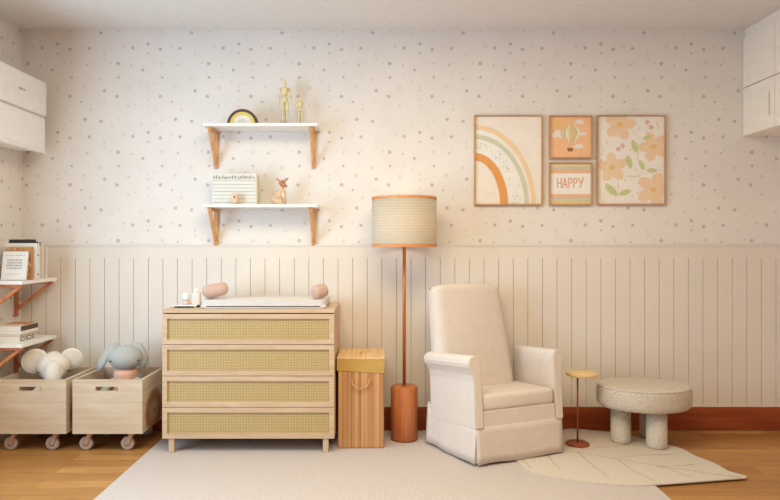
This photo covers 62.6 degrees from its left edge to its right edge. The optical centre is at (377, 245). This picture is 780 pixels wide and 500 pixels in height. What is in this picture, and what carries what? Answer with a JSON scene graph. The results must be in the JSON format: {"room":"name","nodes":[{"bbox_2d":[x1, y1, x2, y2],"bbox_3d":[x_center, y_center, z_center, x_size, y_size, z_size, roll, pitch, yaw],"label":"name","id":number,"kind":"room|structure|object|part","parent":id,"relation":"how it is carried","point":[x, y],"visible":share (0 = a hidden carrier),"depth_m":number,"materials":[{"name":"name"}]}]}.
{"room":"bedroom","nodes":[
{"label":"bedroom","id":0,"kind":"room"},
{"bbox_2d":[0,16,22,440],"bbox_3d":[-2.465,-0.112,3.735,0.101,2.720,1.250,0,0,0],"label":"wall","id":1,"kind":"structure","parent":0,"point":[11,35],"depth_m":4.21,"materials":[{"name":"white paint"}]},
{"bbox_2d":[0,61,45,153],"bbox_3d":[-2.306,-0.848,3.780,0.216,0.472,0.980,0,0,0],"label":"air conditioner","id":2,"kind":"object","parent":1,"relation":"attached to","point":[22,95],"visible":1,"depth_m":3.98,"materials":[{"name":"white plastic"}]},
{"bbox_2d":[0,102,44,149],"bbox_3d":[-2.224,-0.741,3.780,0.022,0.214,0.968,0,0,0],"label":"wall cabinet","id":3,"kind":"object","parent":2,"relation":"attached to","point":[21,126],"depth_m":3.98,"materials":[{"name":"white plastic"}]},
{"bbox_3d":[-2.215,-0.971,3.780,0.029,0.227,0.972,0,0,0],"label":"panel","id":4,"kind":"part","parent":2,"relation":"part of","materials":[{"name":"white paint"}]},
{"bbox_2d":[0,278,56,316],"bbox_3d":[-2.280,0.340,4.071,0.269,0.257,0.422,0,0,0],"label":"shelf","id":5,"kind":"object","parent":1,"relation":"attached to","point":[17,285],"visible":0.96,"depth_m":4.09,"materials":[{"name":"white paint"}]},
{"bbox_2d":[1,251,28,279],"bbox_3d":[-2.234,0.121,3.945,0.154,0.176,0.039,0,0,0],"label":"picture frame","id":6,"kind":"object","parent":5,"relation":"on","point":[14,263],"visible":1,"depth_m":3.94,"materials":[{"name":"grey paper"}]},
{"bbox_2d":[7,247,32,279],"bbox_3d":[-2.230,0.108,3.991,0.154,0.205,0.023,0,0,0],"label":"book","id":7,"kind":"object","parent":5,"relation":"on","point":[29,249],"visible":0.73,"depth_m":3.98,"materials":[{"name":"orange paper"}]},
{"bbox_2d":[9,239,35,242],"bbox_3d":[-2.251,0.085,4.059,0.161,0.252,0.020,0,0,0],"label":"book","id":8,"kind":"object","parent":5,"relation":"on","point":[10,240],"visible":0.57,"depth_m":4.05,"materials":[{"name":"paper"}]},
{"bbox_2d":[7,243,38,279],"bbox_3d":[-2.229,0.097,4.027,0.189,0.228,0.034,0,0,0],"label":"book","id":9,"kind":"object","parent":5,"relation":"on","point":[35,246],"visible":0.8,"depth_m":4.01,"materials":[{"name":"paper"}]},
{"bbox_2d":[8,241,40,278],"bbox_3d":[-2.256,0.089,4.087,0.197,0.243,0.024,0,0,0],"label":"book","id":10,"kind":"object","parent":5,"relation":"on","point":[39,242],"visible":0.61,"depth_m":4.09,"materials":[{"name":"paper"}]},
{"bbox_2d":[41,243,43,278],"bbox_3d":[-2.254,0.097,4.115,0.210,0.228,0.020,0,0,0],"label":"book","id":11,"kind":"object","parent":5,"relation":"on","point":[42,244],"visible":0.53,"depth_m":4.11,"materials":[{"name":"paper"}]},
{"bbox_2d":[44,248,46,278],"bbox_3d":[-2.257,0.111,4.146,0.224,0.200,0.030,0,0,0],"label":"book","id":12,"kind":"object","parent":5,"relation":"on","point":[45,249],"visible":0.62,"depth_m":4.14,"materials":[{"name":"paper"}]},
{"bbox_2d":[0,335,56,372],"bbox_3d":[-2.280,0.722,4.071,0.269,0.257,0.422,0,0,0],"label":"shelf","id":13,"kind":"object","parent":1,"relation":"attached to","point":[16,347],"visible":0.66,"depth_m":3.96,"materials":[{"name":"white wood"}]},
{"bbox_2d":[0,333,35,341],"bbox_3d":[-2.303,0.576,4.048,0.192,0.034,0.195,0,0,0],"label":"book","id":14,"kind":"object","parent":13,"relation":"on","point":[33,335],"visible":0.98,"depth_m":3.95,"materials":[{"name":"paper"}]},
{"bbox_2d":[0,331,35,336],"bbox_3d":[-2.302,0.552,4.043,0.196,0.012,0.185,0,0,0],"label":"book","id":15,"kind":"object","parent":14,"relation":"on","point":[34,331],"visible":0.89,"depth_m":3.95,"materials":[{"name":"paper"}]},
{"bbox_2d":[0,327,37,334],"bbox_3d":[-2.299,0.536,4.048,0.201,0.020,0.195,0,0,0],"label":"book","id":16,"kind":"object","parent":15,"relation":"on","point":[33,329],"visible":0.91,"depth_m":3.95,"materials":[{"name":"paper"}]},
{"bbox_2d":[0,323,37,330],"bbox_3d":[-2.299,0.510,4.048,0.201,0.030,0.195,0,0,0],"label":"book","id":17,"kind":"object","parent":16,"relation":"on","point":[3,327],"visible":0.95,"depth_m":3.96,"materials":[{"name":"paper"}]},
{"bbox_2d":[5,322,33,324],"bbox_3d":[-2.269,0.490,4.058,0.121,0.009,0.115,0,0,0],"label":"book","id":18,"kind":"object","parent":17,"relation":"on","point":[11,323],"visible":1,"depth_m":4.02,"materials":[{"name":"paper"}]},
{"bbox_2d":[0,0,779,29],"bbox_3d":[0.282,-1.512,1.810,5.595,0.080,5.300,0,0,0],"label":"ceiling","id":19,"kind":"structure","parent":0,"point":[25,14],"depth_m":4.04,"materials":[{"name":"paint"}]},
{"bbox_2d":[0,430,779,499],"bbox_3d":[0.282,1.288,1.810,5.595,0.080,5.300,0,0,0],"label":"floor","id":20,"kind":"structure","parent":0,"point":[30,471],"depth_m":3.69,"materials":[{"name":"brown wood"}]},
{"bbox_2d":[0,367,96,449],"bbox_3d":[-2.091,1.028,4.077,0.422,0.441,0.425,0,0,0],"label":"toy box","id":21,"kind":"object","parent":20,"relation":"on","point":[23,410],"visible":0.72,"depth_m":3.87,"materials":[{"name":"brown wood"}]},
{"bbox_3d":[-2.293,0.970,4.077,0.018,0.326,0.389,0,0,0],"label":"panel","id":22,"kind":"part","parent":21,"relation":"part of","materials":[{"name":"brown wood"}]},
{"bbox_3d":[-2.092,0.970,3.874,0.421,0.326,0.018,0,0,0],"label":"panel","id":23,"kind":"part","parent":21,"relation":"part of","materials":[{"name":"brown wood"}]},
{"bbox_2d":[21,348,82,390],"bbox_3d":[-2.050,0.882,4.071,0.248,0.467,0.314,0,0,37],"label":"elephant","id":24,"kind":"object","parent":21,"relation":"on","point":[54,364],"visible":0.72,"depth_m":4.03},
{"bbox_3d":[-2.092,0.970,4.281,0.421,0.326,0.018,0,0,0],"label":"panel","id":25,"kind":"part","parent":21,"relation":"part of","materials":[{"name":"brown wood"}]},
{"bbox_3d":[-1.890,0.970,4.077,0.019,0.326,0.389,0,0,0],"label":"panel","id":26,"kind":"part","parent":21,"relation":"part of","materials":[{"name":"brown wood"}]},
{"bbox_2d":[72,367,162,449],"bbox_3d":[-1.631,1.028,4.077,0.422,0.441,0.425,0,0,0],"label":"toy box","id":27,"kind":"object","parent":20,"relation":"on","point":[136,406],"visible":0.98,"depth_m":3.87,"materials":[{"name":"brown wood"}]},
{"bbox_3d":[-1.833,0.970,4.077,0.018,0.326,0.389,0,0,0],"label":"panel","id":28,"kind":"part","parent":27,"relation":"part of","materials":[{"name":"brown wood"}]},
{"bbox_3d":[-1.632,0.970,3.874,0.421,0.326,0.018,0,0,0],"label":"panel","id":29,"kind":"part","parent":27,"relation":"part of","materials":[{"name":"brown wood"}]},
{"bbox_2d":[96,341,147,390],"bbox_3d":[-1.625,0.864,4.092,0.321,0.504,0.267,0,0,-14],"label":"plush bunny","id":30,"kind":"object","parent":27,"relation":"on","point":[124,358],"visible":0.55,"depth_m":4.04},
{"bbox_3d":[-1.632,0.970,4.281,0.421,0.326,0.018,0,0,0],"label":"panel","id":31,"kind":"part","parent":27,"relation":"part of","materials":[{"name":"brown wood"}]},
{"bbox_3d":[-1.430,0.970,4.077,0.019,0.326,0.389,0,0,0],"label":"panel","id":32,"kind":"part","parent":27,"relation":"part of","materials":[{"name":"brown wood"}]},
{"bbox_2d":[94,431,670,499],"bbox_3d":[0.022,1.243,2.530,2.825,0.010,3.540,0,0,0],"label":"area rug","id":33,"kind":"object","parent":20,"relation":"on","point":[198,469],"visible":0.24,"depth_m":3.44,"materials":[{"name":"beige carpet"}]},
{"bbox_2d":[162,302,339,451],"bbox_3d":[-0.776,0.809,4.079,1.034,0.857,0.502,0,0,0],"label":"dresser","id":34,"kind":"object","parent":33,"relation":"on","point":[228,373],"visible":0.94,"depth_m":3.84,"materials":[{"name":"brown wood"}]},
{"bbox_3d":[-1.238,1.195,3.857,0.033,0.084,0.033,0,0,0],"label":"leg","id":35,"kind":"part","parent":34,"relation":"part of","materials":[{"name":"brown wood"}]},
{"bbox_2d":[173,304,199,307],"bbox_3d":[-1.194,0.372,4.000,0.145,0.016,0.100,0,0,0],"label":"tray","id":36,"kind":"object","parent":34,"relation":"on","point":[174,305],"visible":0.87,"depth_m":3.95,"materials":[{"name":"white paint"}]},
{"bbox_2d":[182,293,189,304],"bbox_3d":[-1.192,0.331,3.985,0.050,0.080,0.050,0,0,0],"label":"lidded jar","id":37,"kind":"object","parent":36,"relation":"on","point":[185,296],"visible":0.91,"depth_m":3.97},
{"bbox_3d":[-1.192,0.312,3.985,0.050,0.044,0.050,0,0,0],"label":"lid","id":38,"kind":"part","parent":37,"relation":"part of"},
{"bbox_2d":[192,289,200,305],"bbox_3d":[-1.133,0.319,4.000,0.052,0.104,0.034,0,0,0],"label":"lotion bottle","id":39,"kind":"object","parent":36,"relation":"on","point":[196,296],"visible":0.99,"depth_m":3.98,"materials":[{"name":"white paint"}]},
{"bbox_3d":[-0.776,1.059,4.051,1.028,0.185,0.439,0,0,0],"label":"drawer","id":40,"kind":"part","parent":34,"relation":"part of","materials":[{"name":"beige wicker"}]},
{"bbox_3d":[-0.776,0.871,4.051,1.028,0.184,0.439,0,0,0],"label":"drawer","id":41,"kind":"part","parent":34,"relation":"part of","materials":[{"name":"beige wicker"}]},
{"bbox_3d":[-0.776,0.683,4.051,1.028,0.185,0.439,0,0,0],"label":"drawer","id":42,"kind":"part","parent":34,"relation":"part of","materials":[{"name":"beige wicker"}]},
{"bbox_3d":[-0.776,0.497,4.051,1.028,0.180,0.439,0,0,0],"label":"drawer","id":43,"kind":"part","parent":34,"relation":"part of","materials":[{"name":"beige wicker"}]},
{"bbox_3d":[-0.778,1.059,3.844,0.974,0.139,0.003,0,0,0],"label":"cane panel","id":44,"kind":"part","parent":34,"relation":"part of","materials":[{"name":"beige wicker"}]},
{"bbox_3d":[-0.778,0.871,3.844,0.974,0.138,0.003,0,0,0],"label":"cane panel","id":45,"kind":"part","parent":34,"relation":"part of","materials":[{"name":"beige wicker"}]},
{"bbox_3d":[-0.778,0.683,3.844,0.974,0.139,0.003,0,0,0],"label":"cane panel","id":46,"kind":"part","parent":34,"relation":"part of","materials":[{"name":"beige wicker"}]},
{"bbox_3d":[-0.778,0.497,3.844,0.974,0.134,0.003,0,0,0],"label":"cane panel","id":47,"kind":"part","parent":34,"relation":"part of","materials":[{"name":"beige wicker"}]},
{"bbox_2d":[201,296,329,307],"bbox_3d":[-0.698,0.355,4.080,0.764,0.051,0.360,0,0,0],"label":"mat","id":48,"kind":"object","parent":34,"relation":"on","point":[220,301],"visible":0.94,"depth_m":3.90,"materials":[{"name":"white fabric"}]},
{"bbox_2d":[202,282,227,297],"bbox_3d":[-1.025,0.278,4.040,0.162,0.098,0.086,0,0,-19],"label":"bolster pillow","id":49,"kind":"object","parent":48,"relation":"on","point":[215,289],"visible":1,"depth_m":4.01,"materials":[{"name":"pink fabric"}]},
{"bbox_2d":[310,284,327,298],"bbox_3d":[-0.368,0.285,4.030,0.088,0.089,0.118,0,0,40],"label":"bolster pillow","id":50,"kind":"object","parent":48,"relation":"on","point":[320,290],"visible":1,"depth_m":3.99,"materials":[{"name":"pink fabric"}]},
{"bbox_3d":[-0.314,1.195,3.857,0.033,0.084,0.033,0,0,0],"label":"leg","id":51,"kind":"part","parent":34,"relation":"part of","materials":[{"name":"brown wood"}]},
{"bbox_2d":[337,348,383,447],"bbox_3d":[-0.106,0.947,4.077,0.292,0.580,0.366,0,0,0],"label":"laundry hamper","id":52,"kind":"object","parent":33,"relation":"on","point":[360,370],"visible":1,"depth_m":3.92,"materials":[{"name":"brown wood"}]},
{"bbox_3d":[-0.106,0.843,3.906,0.117,0.053,0.025,0,0,0],"label":"rope handle","id":53,"kind":"part","parent":52,"relation":"part of","materials":[{"name":"beige fabric"}]},
{"bbox_3d":[-0.106,0.687,4.088,0.292,0.014,0.345,0,0,0],"label":"lid","id":54,"kind":"part","parent":52,"relation":"part of","materials":[{"name":"brown wood"}]},
{"bbox_2d":[372,195,436,442],"bbox_3d":[0.168,0.457,4.112,0.416,1.562,0.416,0,0,0],"label":"floor lamp","id":55,"kind":"object","parent":33,"relation":"on","point":[404,221],"visible":1,"depth_m":3.98,"materials":[{"name":"beige fabric"}]},
{"bbox_3d":[0.168,1.234,4.112,0.169,0.006,0.169,0,0,0],"label":"plate","id":56,"kind":"part","parent":55,"relation":"part of","materials":[{"name":"brown wood"}]},
{"bbox_3d":[0.168,-0.154,4.112,0.413,0.285,0.413,0,0,0],"label":"lamp shade","id":57,"kind":"part","parent":55,"relation":"part of","materials":[{"name":"fabric"}]},
{"bbox_2d":[424,283,563,465],"bbox_3d":[0.713,0.736,3.956,0.757,0.986,0.583,0,0,-23],"label":"armchair","id":58,"kind":"object","parent":33,"relation":"on","point":[477,413],"visible":1,"depth_m":3.83,"materials":[{"name":"fabric"}]},
{"bbox_3d":[0.424,1.120,3.802,0.020,0.217,0.504,0,0,-28],"label":"skirt panel","id":59,"kind":"part","parent":58,"relation":"part of","materials":[{"name":"fabric"}]},
{"bbox_3d":[0.438,0.843,3.797,0.093,0.445,0.498,0,0,-27],"label":"armrest","id":60,"kind":"part","parent":58,"relation":"part of","materials":[{"name":"fabric"}]},
{"bbox_3d":[0.594,0.589,4.091,0.554,0.693,0.241,0,0,-23],"label":"backrest","id":61,"kind":"part","parent":58,"relation":"part of","materials":[{"name":"fabric"}]},
{"bbox_3d":[0.547,0.822,3.597,0.081,0.400,0.044,0,0,-23],"label":"arm","id":62,"kind":"part","parent":58,"relation":"part of","materials":[{"name":"fabric"}]},
{"bbox_2d":[482,381,552,410],"bbox_3d":[0.735,0.907,3.902,0.554,0.127,0.432,0,0,-23],"label":"seat cushion","id":63,"kind":"object","parent":58,"relation":"on","point":[496,395],"depth_m":3.75,"materials":[{"name":"fabric"}]},
{"bbox_3d":[0.823,1.120,3.695,0.594,0.217,0.016,0,0,-23],"label":"skirt panel","id":64,"kind":"part","parent":58,"relation":"part of","materials":[{"name":"fabric"}]},
{"bbox_3d":[0.811,0.979,3.723,0.507,0.094,0.053,0,0,-23],"label":"rail","id":65,"kind":"part","parent":58,"relation":"part of","materials":[{"name":"fabric"}]},
{"bbox_3d":[1.018,0.843,4.043,0.093,0.445,0.498,0,0,-19],"label":"armrest","id":66,"kind":"part","parent":58,"relation":"part of","materials":[{"name":"fabric"}]},
{"bbox_3d":[1.085,0.822,3.826,0.081,0.400,0.044,0,0,-23],"label":"arm","id":67,"kind":"part","parent":58,"relation":"part of","materials":[{"name":"fabric"}]},
{"bbox_2d":[515,428,746,485],"bbox_3d":[1.379,1.234,3.815,1.187,0.007,1.028,0,0,0],"label":"rug","id":68,"kind":"object","parent":33,"relation":"on","point":[604,461],"visible":0.84,"depth_m":3.61,"materials":[{"name":"beige fabric"}]},
{"bbox_2d":[566,369,597,447],"bbox_3d":[1.265,1.007,3.975,0.194,0.448,0.194,0,0,0],"label":"side table","id":69,"kind":"object","parent":68,"relation":"on","point":[576,373],"visible":1,"depth_m":3.97,"materials":[{"name":"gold metal"}]},
{"bbox_2d":[596,377,692,449],"bbox_3d":[1.670,1.048,4.030,0.576,0.367,0.464,0,0,0],"label":"stool","id":70,"kind":"object","parent":68,"relation":"on","point":[653,399],"visible":1,"depth_m":3.88,"materials":[{"name":"beige fabric"}]},
{"bbox_3d":[1.526,1.117,4.030,0.122,0.229,0.122,0,0,0],"label":"leg","id":71,"kind":"part","parent":70,"relation":"part of","materials":[{"name":"fabric"}]},
{"bbox_3d":[1.754,1.117,4.140,0.122,0.229,0.122,0,0,0],"label":"leg","id":72,"kind":"part","parent":70,"relation":"part of","materials":[{"name":"fabric"}]},
{"bbox_3d":[1.670,0.935,4.030,0.576,0.142,0.464,0,0,0],"label":"seat","id":73,"kind":"part","parent":70,"relation":"part of","materials":[{"name":"fabric"}]},
{"bbox_3d":[1.704,1.117,3.920,0.122,0.229,0.122,0,0,0],"label":"leg","id":74,"kind":"part","parent":70,"relation":"part of","materials":[{"name":"fabric"}]},
{"bbox_2d":[23,30,779,244],"bbox_3d":[0.282,-0.112,4.410,5.395,2.720,0.101,0,0,0],"label":"wall","id":75,"kind":"structure","parent":0,"point":[127,159],"depth_m":4.36,"materials":[{"name":"beige paper"}]},
{"bbox_2d":[203,123,319,167],"bbox_3d":[-0.764,-0.663,4.257,0.743,0.270,0.204,0,0,0],"label":"wall shelf","id":76,"kind":"object","parent":75,"relation":"attached to","point":[312,128],"visible":1,"depth_m":4.24,"materials":[{"name":"white paint"}]},
{"bbox_2d":[227,109,257,122],"bbox_3d":[-0.890,-0.849,4.223,0.202,0.101,0.035,0,0,0],"label":"rainbow","id":77,"kind":"object","parent":76,"relation":"on","point":[240,115],"visible":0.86,"depth_m":4.21,"materials":[{"name":"wood"}]},
{"bbox_2d":[278,80,291,122],"bbox_3d":[-0.618,-0.949,4.255,0.074,0.302,0.074,0,0,-45],"label":"mannequin","id":78,"kind":"object","parent":76,"relation":"on","point":[284,89],"visible":0.89,"depth_m":4.25},
{"bbox_2d":[296,97,304,122],"bbox_3d":[-0.516,-0.893,4.257,0.046,0.190,0.046,0,0,45],"label":"mannequin","id":79,"kind":"object","parent":76,"relation":"on","point":[300,113],"visible":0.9,"depth_m":4.25},
{"bbox_2d":[203,204,319,244],"bbox_3d":[-0.764,-0.137,4.257,0.743,0.270,0.204,0,0,0],"label":"wall shelf","id":80,"kind":"object","parent":75,"relation":"attached to","point":[312,208],"visible":1,"depth_m":4.19,"materials":[{"name":"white wood"}]},
{"bbox_2d":[231,193,238,203],"bbox_3d":[-0.934,-0.310,4.185,0.049,0.076,0.043,0,0,28],"label":"ornament","id":81,"kind":"object","parent":80,"relation":"on","point":[234,198],"visible":1,"depth_m":4.17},
{"bbox_2d":[212,174,258,203],"bbox_3d":[-0.946,-0.374,4.262,0.297,0.205,0.086,0,0,0],"label":"letter board","id":82,"kind":"object","parent":80,"relation":"on","point":[246,186],"visible":0.87,"depth_m":4.22,"materials":[{"name":"white"}]},
{"bbox_3d":[-0.947,-0.372,4.222,0.282,0.168,0.004,0,0,0],"label":"letter rail","id":83,"kind":"part","parent":82,"relation":"part of","materials":[{"name":"white plastic"}]},
{"bbox_2d":[257,175,258,203],"bbox_3d":[-0.798,-0.374,4.264,0.003,0.197,0.077,0,0,0],"label":"book","id":84,"kind":"object","parent":82,"relation":"attached to","point":[257,175],"depth_m":4.26,"materials":[{"name":"yellow paper"}]},
{"bbox_2d":[270,178,287,203],"bbox_3d":[-0.651,-0.362,4.240,0.124,0.181,0.072,0,0,0],"label":"deer figurine","id":85,"kind":"object","parent":80,"relation":"on","point":[279,197],"visible":0.91,"depth_m":4.22,"materials":[{"name":"beige ceramic"}]},
{"bbox_2d":[22,245,779,406],"bbox_3d":[0.282,0.541,4.350,5.395,1.097,0.020,0,0,0],"label":"wainscoting","id":86,"kind":"structure","parent":75,"relation":"attached to","point":[706,318],"depth_m":4.34,"materials":[{"name":"white wood"}]},
{"bbox_2d":[152,407,779,429],"bbox_3d":[0.282,1.169,4.348,5.395,0.154,0.024,0,0,0],"label":"baseboard","id":87,"kind":"structure","parent":75,"relation":"attached to","point":[590,418],"depth_m":4.34,"materials":[{"name":"brown wood"}]},
{"bbox_2d":[474,115,542,204],"bbox_3d":[0.883,-0.582,4.347,0.464,0.611,0.022,0,0,0],"label":"framed picture","id":88,"kind":"object","parent":75,"relation":"attached to","point":[508,149],"visible":1,"depth_m":4.35,"materials":[{"name":"beige paper"}]},
{"bbox_2d":[549,115,591,158],"bbox_3d":[1.305,-0.738,4.347,0.291,0.293,0.022,0,0,0],"label":"framed picture","id":89,"kind":"object","parent":75,"relation":"attached to","point":[570,136],"visible":1,"depth_m":4.35,"materials":[{"name":"orange paper"}]},
{"bbox_2d":[549,162,591,204],"bbox_3d":[1.305,-0.421,4.347,0.291,0.292,0.022,0,0,0],"label":"framed picture","id":90,"kind":"object","parent":75,"relation":"attached to","point":[570,183],"visible":1,"depth_m":4.35,"materials":[{"name":"paper"}]},
{"bbox_2d":[596,115,665,204],"bbox_3d":[1.715,-0.583,4.347,0.466,0.610,0.022,0,0,0],"label":"framed picture","id":91,"kind":"object","parent":75,"relation":"attached to","point":[630,149],"visible":1,"depth_m":4.35,"materials":[{"name":"paper"}]},
{"bbox_3d":[3.029,-0.112,1.760,0.101,2.720,5.200,0,0,0],"label":"wall","id":92,"kind":"structure","parent":0,"visible":0},
{"bbox_2d":[743,9,779,135],"bbox_3d":[2.724,-1.109,3.134,0.509,0.724,2.448,0,0,0],"label":"upper cabinet","id":93,"kind":"object","parent":92,"relation":"attached to","point":[761,42],"visible":1,"depth_m":4.15,"materials":[{"name":"paint"}]},
{"bbox_3d":[2.491,-1.243,4.185,0.019,0.338,0.344,0,0,0],"label":"door","id":94,"kind":"part","parent":93,"relation":"part of","materials":[{"name":"paint"}]},
{"bbox_3d":[2.491,-0.908,4.185,0.019,0.320,0.344,0,0,0],"label":"door","id":95,"kind":"part","parent":93,"relation":"part of","materials":[{"name":"paint"}]},
{"bbox_3d":[2.476,-0.908,4.064,0.013,0.160,0.012,0,0,0],"label":"handle","id":96,"kind":"part","parent":93,"relation":"part of","materials":[{"name":"paint"}]},
{"bbox_3d":[2.491,-1.243,3.836,0.019,0.338,0.344,0,0,0],"label":"door","id":97,"kind":"part","parent":93,"relation":"part of","materials":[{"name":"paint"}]},
{"bbox_3d":[2.491,-0.908,3.836,0.019,0.320,0.344,0,0,0],"label":"door","id":98,"kind":"part","parent":93,"relation":"part of","materials":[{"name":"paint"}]}
]}

